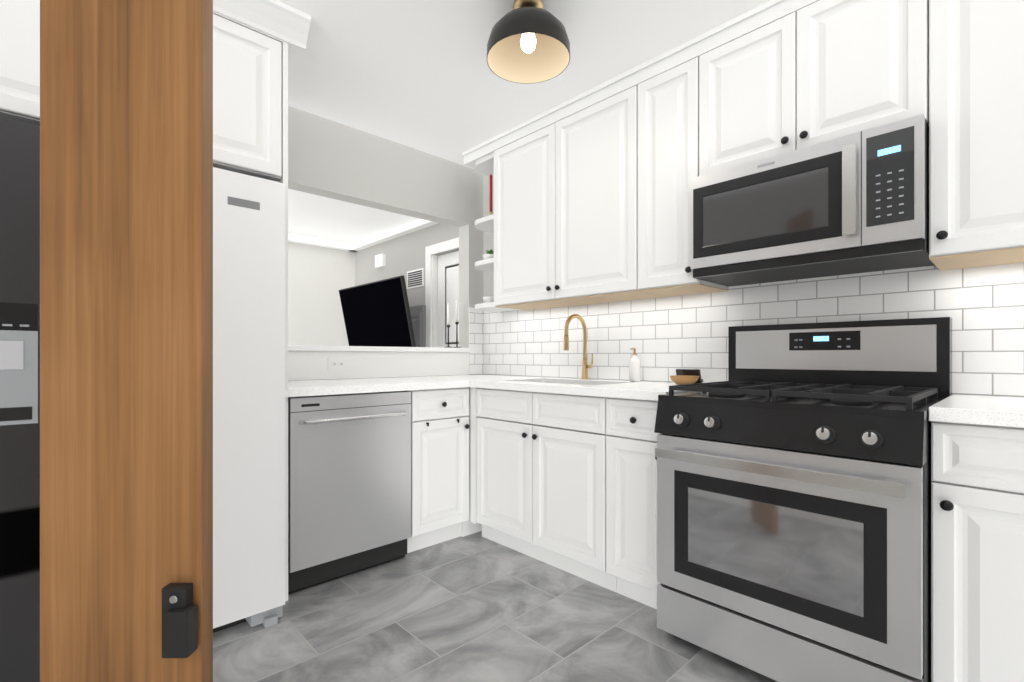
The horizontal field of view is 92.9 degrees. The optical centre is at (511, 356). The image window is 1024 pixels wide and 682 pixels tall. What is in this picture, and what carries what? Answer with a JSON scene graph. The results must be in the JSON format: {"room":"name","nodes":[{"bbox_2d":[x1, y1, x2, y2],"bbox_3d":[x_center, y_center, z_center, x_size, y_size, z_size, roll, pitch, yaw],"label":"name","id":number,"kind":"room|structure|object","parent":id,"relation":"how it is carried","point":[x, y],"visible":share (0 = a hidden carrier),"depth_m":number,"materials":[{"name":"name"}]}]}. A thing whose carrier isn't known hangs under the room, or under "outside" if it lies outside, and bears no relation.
{"room":"kitchen","nodes":[
{"label":"kitchen","id":0,"kind":"room"},
{"bbox_2d":[288,242,354,345],"bbox_3d":[-4.135,-0.170,4.016,5.930,2.440,0.120,0,0,-43],"label":"wall","id":1,"kind":"structure","parent":0,"point":[319,278],"depth_m":5.70,"materials":[{"name":"white paint"}]},
{"bbox_2d":[288,106,482,380],"bbox_3d":[-2.103,-0.170,1.961,6.050,2.440,0.120,0,0,-43],"label":"wall","id":2,"kind":"structure","parent":0,"point":[327,158],"depth_m":3.15,"materials":[{"name":"grey paint"}]},
{"bbox_2d":[288,219,437,251],"bbox_3d":[-3.141,-1.340,2.968,5.930,0.100,2.770,0,0,-43],"label":"crown molding","id":3,"kind":"structure","parent":2,"relation":"attached to","point":[417,225],"depth_m":5.51,"materials":[{"name":"white wood"}]},
{"bbox_2d":[288,351,468,380],"bbox_3d":[-0.860,0.052,3.053,1.503,0.164,0.006,0,0,-43],"label":"wall","id":4,"kind":"structure","parent":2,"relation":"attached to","point":[307,365],"depth_m":3.06,"materials":[{"name":"white paint"}]},
{"bbox_2d":[328,358,346,369],"bbox_3d":[-1.032,0.045,2.881,0.116,0.072,0.007,0,0,-43],"label":"electrical outlet plate","id":5,"kind":"object","parent":4,"relation":"attached to","point":[337,363],"visible":1,"depth_m":2.88,"materials":[{"name":"white plastic"}]},
{"bbox_2d":[288,345,469,351],"bbox_3d":[-0.904,-0.046,3.099,1.504,0.032,0.164,0,0,-43],"label":"ledge","id":6,"kind":"object","parent":2,"relation":"on","point":[359,348],"depth_m":3.04,"materials":[{"name":"white stone"}]},
{"bbox_2d":[445,303,452,347],"bbox_3d":[-0.463,-0.226,3.538,0.064,0.327,0.062,0,0,-43],"label":"candlestick","id":7,"kind":"object","parent":6,"relation":"on","point":[448,316],"visible":0.94,"depth_m":3.53,"materials":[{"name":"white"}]},
{"bbox_2d":[453,300,460,347],"bbox_3d":[-0.405,-0.238,3.579,0.064,0.352,0.062,0,0,-43],"label":"candlestick","id":8,"kind":"object","parent":6,"relation":"on","point":[456,322],"visible":0.9,"depth_m":3.57,"materials":[{"name":"black"}]},
{"bbox_2d":[469,307,482,374],"bbox_3d":[-0.266,-0.113,3.616,0.132,0.494,0.006,0,0,-43],"label":"backsplash","id":9,"kind":"structure","parent":2,"relation":"attached to","point":[476,341],"depth_m":3.61,"materials":[{"name":"tile"}]},
{"bbox_2d":[355,223,458,306],"bbox_3d":[-0.988,-0.170,5.094,0.120,2.440,2.890,0,0,-43],"label":"wall","id":10,"kind":"structure","parent":0,"point":[405,254],"depth_m":5.16,"materials":[{"name":"grey paint"}]},
{"bbox_2d":[375,253,385,267],"bbox_3d":[-1.488,-1.080,5.501,0.044,0.140,0.170,0,0,-43],"label":"box","id":11,"kind":"object","parent":10,"relation":"attached to","point":[380,260],"visible":1,"depth_m":5.46,"materials":[{"name":"white plastic"}]},
{"bbox_2d":[407,268,423,288],"bbox_3d":[-0.995,-0.800,5.004,0.014,0.180,0.310,0,0,-43],"label":"air vent","id":12,"kind":"object","parent":10,"relation":"in","point":[415,278],"visible":1,"depth_m":4.99,"materials":[{"name":"white metal"}]},
{"bbox_2d":[425,237,458,346],"bbox_3d":[-0.572,-0.020,4.641,0.140,2.140,0.700,0,0,-43],"label":"door frame","id":13,"kind":"structure","parent":10,"relation":"attached to","point":[448,277],"depth_m":4.76,"materials":[{"name":"white wood"}]},
{"bbox_2d":[213,531,777,681],"bbox_3d":[-1.855,1.080,1.686,6.430,0.060,7.000,0,0,-43],"label":"floor","id":14,"kind":"structure","parent":0,"point":[476,607],"depth_m":1.84,"materials":[{"name":"tile"}]},
{"bbox_2d":[40,0,212,681],"bbox_3d":[-0.676,0.025,0.858,0.227,2.050,0.240,0,0,-43],"label":"bifold door","id":15,"kind":"structure","parent":14,"relation":"on","point":[126,340],"depth_m":0.85,"materials":[{"name":"brown wood"}]},
{"bbox_2d":[0,117,284,681],"bbox_3d":[-1.483,0.176,1.881,0.918,1.747,0.841,0,0,-43],"label":"fridge","id":16,"kind":"object","parent":14,"relation":"on","point":[249,399],"visible":0.5,"depth_m":1.78,"materials":[{"name":"grey metal"}]},
{"bbox_2d":[0,0,310,388],"bbox_3d":[-1.464,-0.627,1.929,1.012,1.523,0.803,0,0,-43],"label":"cabinet","id":17,"kind":"object","parent":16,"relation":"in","point":[254,41],"visible":0.17,"depth_m":1.87,"materials":[{"name":"white wood"}]},
{"bbox_2d":[288,391,410,593],"bbox_3d":[-0.920,0.614,2.492,0.600,0.872,0.638,0,0,-43],"label":"dishwasher","id":18,"kind":"object","parent":14,"relation":"on","point":[349,484],"visible":0.75,"depth_m":2.27,"materials":[{"name":"silver metal"}]},
{"bbox_2d":[410,305,425,346],"bbox_3d":[-1.050,0.270,5.015,0.077,1.560,0.520,0,0,-43],"label":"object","id":19,"kind":"object","parent":14,"relation":"on","point":[418,315],"visible":0.1,"depth_m":4.83,"materials":[{"name":"grey"}]},
{"bbox_2d":[407,387,472,552],"bbox_3d":[-0.587,0.613,2.867,0.381,0.876,0.609,0,0,-43],"label":"base cabinet","id":20,"kind":"object","parent":14,"relation":"on","point":[440,465],"depth_m":2.65,"materials":[{"name":"white wood"}]},
{"bbox_2d":[285,376,464,396],"bbox_3d":[-0.837,0.155,2.622,0.990,0.038,0.662,0,0,-44],"label":"countertop","id":21,"kind":"structure","parent":20,"relation":"on","point":[301,388],"depth_m":2.44,"materials":[{"name":"white stone"}]},
{"bbox_2d":[449,374,688,400],"bbox_3d":[0.180,0.155,2.760,0.677,0.038,1.862,0,0,-44],"label":"countertop","id":22,"kind":"structure","parent":20,"relation":"on","point":[642,390],"depth_m":2.35,"materials":[{"name":"white stone"}]},
{"bbox_2d":[496,419,603,434],"bbox_3d":[0.293,0.277,2.677,0.414,0.202,0.704,0,0,-43],"label":"rail","id":23,"kind":"object","parent":22,"relation":"in","point":[552,427],"depth_m":2.47,"materials":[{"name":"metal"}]},
{"bbox_2d":[563,314,592,378],"bbox_3d":[0.388,-0.056,2.824,0.214,0.382,0.092,0,0,-43],"label":"faucet","id":24,"kind":"object","parent":22,"relation":"on","point":[585,366],"visible":1,"depth_m":2.87,"materials":[{"name":"gold metal"}]},
{"bbox_2d":[629,348,639,381],"bbox_3d":[0.653,0.044,2.605,0.071,0.182,0.055,0,0,-43],"label":"soap dispenser","id":25,"kind":"object","parent":22,"relation":"on","point":[634,369],"visible":1,"depth_m":2.59,"materials":[{"name":"white ceramic"}]},
{"bbox_2d":[670,375,698,384],"bbox_3d":[0.825,0.114,2.327,0.136,0.042,0.136,0,0,-43],"label":"bowl","id":26,"kind":"object","parent":22,"relation":"on","point":[682,379],"visible":0.9,"depth_m":2.28,"materials":[{"name":"brown wood"}]},
{"bbox_2d":[676,369,702,383],"bbox_3d":[0.879,0.100,2.399,0.067,0.075,0.120,0,0,-43],"label":"smart display","id":27,"kind":"object","parent":22,"relation":"on","point":[693,372],"visible":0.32,"depth_m":2.37,"materials":[{"name":"black"}]},
{"bbox_2d":[473,523,481,532],"bbox_3d":[-0.245,0.613,3.240,0.630,0.876,0.539,0,0,-43],"label":"base cabinet","id":28,"kind":"object","parent":14,"relation":"on","point":[477,527],"depth_m":2.91,"materials":[{"name":"white wood"}]},
{"bbox_2d":[470,387,660,608],"bbox_3d":[0.396,0.613,2.532,0.637,0.875,1.232,0,0,-43],"label":"base cabinet","id":29,"kind":"object","parent":14,"relation":"on","point":[578,503],"visible":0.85,"depth_m":2.25,"materials":[{"name":"white wood"}]},
{"bbox_2d":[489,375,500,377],"bbox_3d":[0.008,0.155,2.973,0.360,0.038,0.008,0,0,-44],"label":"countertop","id":30,"kind":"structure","parent":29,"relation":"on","point":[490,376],"depth_m":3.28,"materials":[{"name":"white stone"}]},
{"bbox_2d":[654,317,951,681],"bbox_3d":[1.044,0.456,1.766,0.791,1.188,0.765,0,0,-43],"label":"range","id":31,"kind":"object","parent":14,"relation":"on","point":[793,502],"visible":0.98,"depth_m":1.52,"materials":[{"name":"silver metal"}]},
{"bbox_2d":[931,421,1023,681],"bbox_3d":[1.533,0.613,1.334,0.637,0.875,0.530,0,0,-43],"label":"base cabinet","id":32,"kind":"object","parent":14,"relation":"on","point":[977,552],"visible":1,"depth_m":1.26,"materials":[{"name":"white wood"}]},
{"bbox_2d":[929,394,1023,427],"bbox_3d":[1.549,0.155,1.329,0.647,0.038,0.560,0,0,-43],"label":"countertop","id":33,"kind":"structure","parent":32,"relation":"on","point":[1006,411],"depth_m":1.28,"materials":[{"name":"white stone"}]},
{"bbox_2d":[278,0,770,243],"bbox_3d":[-1.855,-1.420,1.686,6.430,0.060,7.000,0,0,-43],"label":"ceiling","id":34,"kind":"structure","parent":0,"point":[420,75],"depth_m":2.33,"materials":[{"name":"white paint"}]},
{"bbox_2d":[487,0,569,83],"bbox_3d":[0.065,-1.280,1.922,0.330,0.220,0.330,0,0,-43],"label":"ceiling light fixture","id":35,"kind":"object","parent":34,"relation":"attached to","point":[528,42],"visible":1,"depth_m":1.99,"materials":[{"name":"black metal"}]},
{"bbox_2d":[483,175,1022,396],"bbox_3d":[1.071,-0.170,2.402,0.120,2.440,3.850,0,0,-43],"label":"wall","id":36,"kind":"structure","parent":0,"point":[488,276],"depth_m":3.63,"materials":[{"name":"grey paint"}]},
{"bbox_2d":[475,152,519,311],"bbox_3d":[-0.099,-0.815,3.325,0.304,0.990,0.300,0,0,-43],"label":"shelves","id":37,"kind":"object","parent":36,"relation":"attached to","point":[484,165],"visible":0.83,"depth_m":3.26,"materials":[{"name":"white wood"}]},
{"bbox_2d":[482,296,493,302],"bbox_3d":[-0.147,-0.376,3.307,0.110,0.050,0.110,0,0,-43],"label":"bowl","id":38,"kind":"object","parent":37,"relation":"on","point":[488,299],"visible":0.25,"depth_m":3.27,"materials":[{"name":"white ceramic"}]},
{"bbox_2d":[482,249,493,259],"bbox_3d":[-0.147,-0.679,3.307,0.110,0.087,0.110,0,0,-43],"label":"plant","id":39,"kind":"object","parent":37,"relation":"on","point":[489,254],"visible":0.44,"depth_m":3.27,"materials":[{"name":"white ceramic"}]},
{"bbox_2d":[489,174,492,214],"bbox_3d":[-0.143,-1.078,3.311,0.056,0.325,0.055,0,0,-43],"label":"candle","id":40,"kind":"object","parent":37,"relation":"on","point":[490,212],"visible":0.62,"depth_m":3.30,"materials":[{"name":"red wax"}]},
{"bbox_2d":[490,68,661,309],"bbox_3d":[0.357,-0.855,2.830,0.324,1.069,1.046,0,0,-43],"label":"upper cabinet","id":41,"kind":"object","parent":36,"relation":"attached to","point":[592,196],"depth_m":2.66,"materials":[{"name":"white wood"}]},
{"bbox_2d":[634,37,728,296],"bbox_3d":[0.822,-0.855,2.340,0.324,1.069,0.305,0,0,-43],"label":"upper cabinet","id":42,"kind":"object","parent":36,"relation":"attached to","point":[665,85],"depth_m":2.24,"materials":[{"name":"white wood"}]},
{"bbox_2d":[483,263,1023,396],"bbox_3d":[1.018,-0.113,2.365,0.006,0.494,3.590,0,0,-43],"label":"backsplash","id":43,"kind":"structure","parent":36,"relation":"attached to","point":[981,307],"depth_m":2.25,"materials":[{"name":"tile"}]},
{"bbox_2d":[698,0,933,175],"bbox_3d":[1.190,-1.076,1.952,0.324,0.627,0.762,0,0,-43],"label":"upper cabinet","id":44,"kind":"object","parent":36,"relation":"attached to","point":[779,76],"depth_m":1.81,"materials":[{"name":"white wood"}]},
{"bbox_2d":[691,114,933,286],"bbox_3d":[1.153,-0.545,1.917,0.427,0.421,0.760,0,0,-43],"label":"over-the-range microwave","id":45,"kind":"object","parent":44,"relation":"attached to","point":[856,202],"visible":0.98,"depth_m":1.74,"materials":[{"name":"silver metal"}]},
{"bbox_2d":[926,0,1023,270],"bbox_3d":[1.646,-0.855,1.472,0.324,1.069,0.558,0,0,-43],"label":"upper cabinet","id":46,"kind":"object","parent":36,"relation":"attached to","point":[976,131],"depth_m":1.48,"materials":[{"name":"white wood"}]},
{"bbox_3d":[-1.486,-0.590,5.262,0.369,0.120,0.280,0,0,-44],"label":"mount","id":47,"kind":"object","parent":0,"visible":0},
{"bbox_2d":[339,275,415,346],"bbox_3d":[-1.351,-0.356,4.790,0.173,0.718,1.270,0,0,-43],"label":"screen","id":48,"kind":"object","parent":47,"relation":"attached to","point":[376,313],"visible":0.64,"depth_m":4.67,"materials":[{"name":"black"}]}
]}

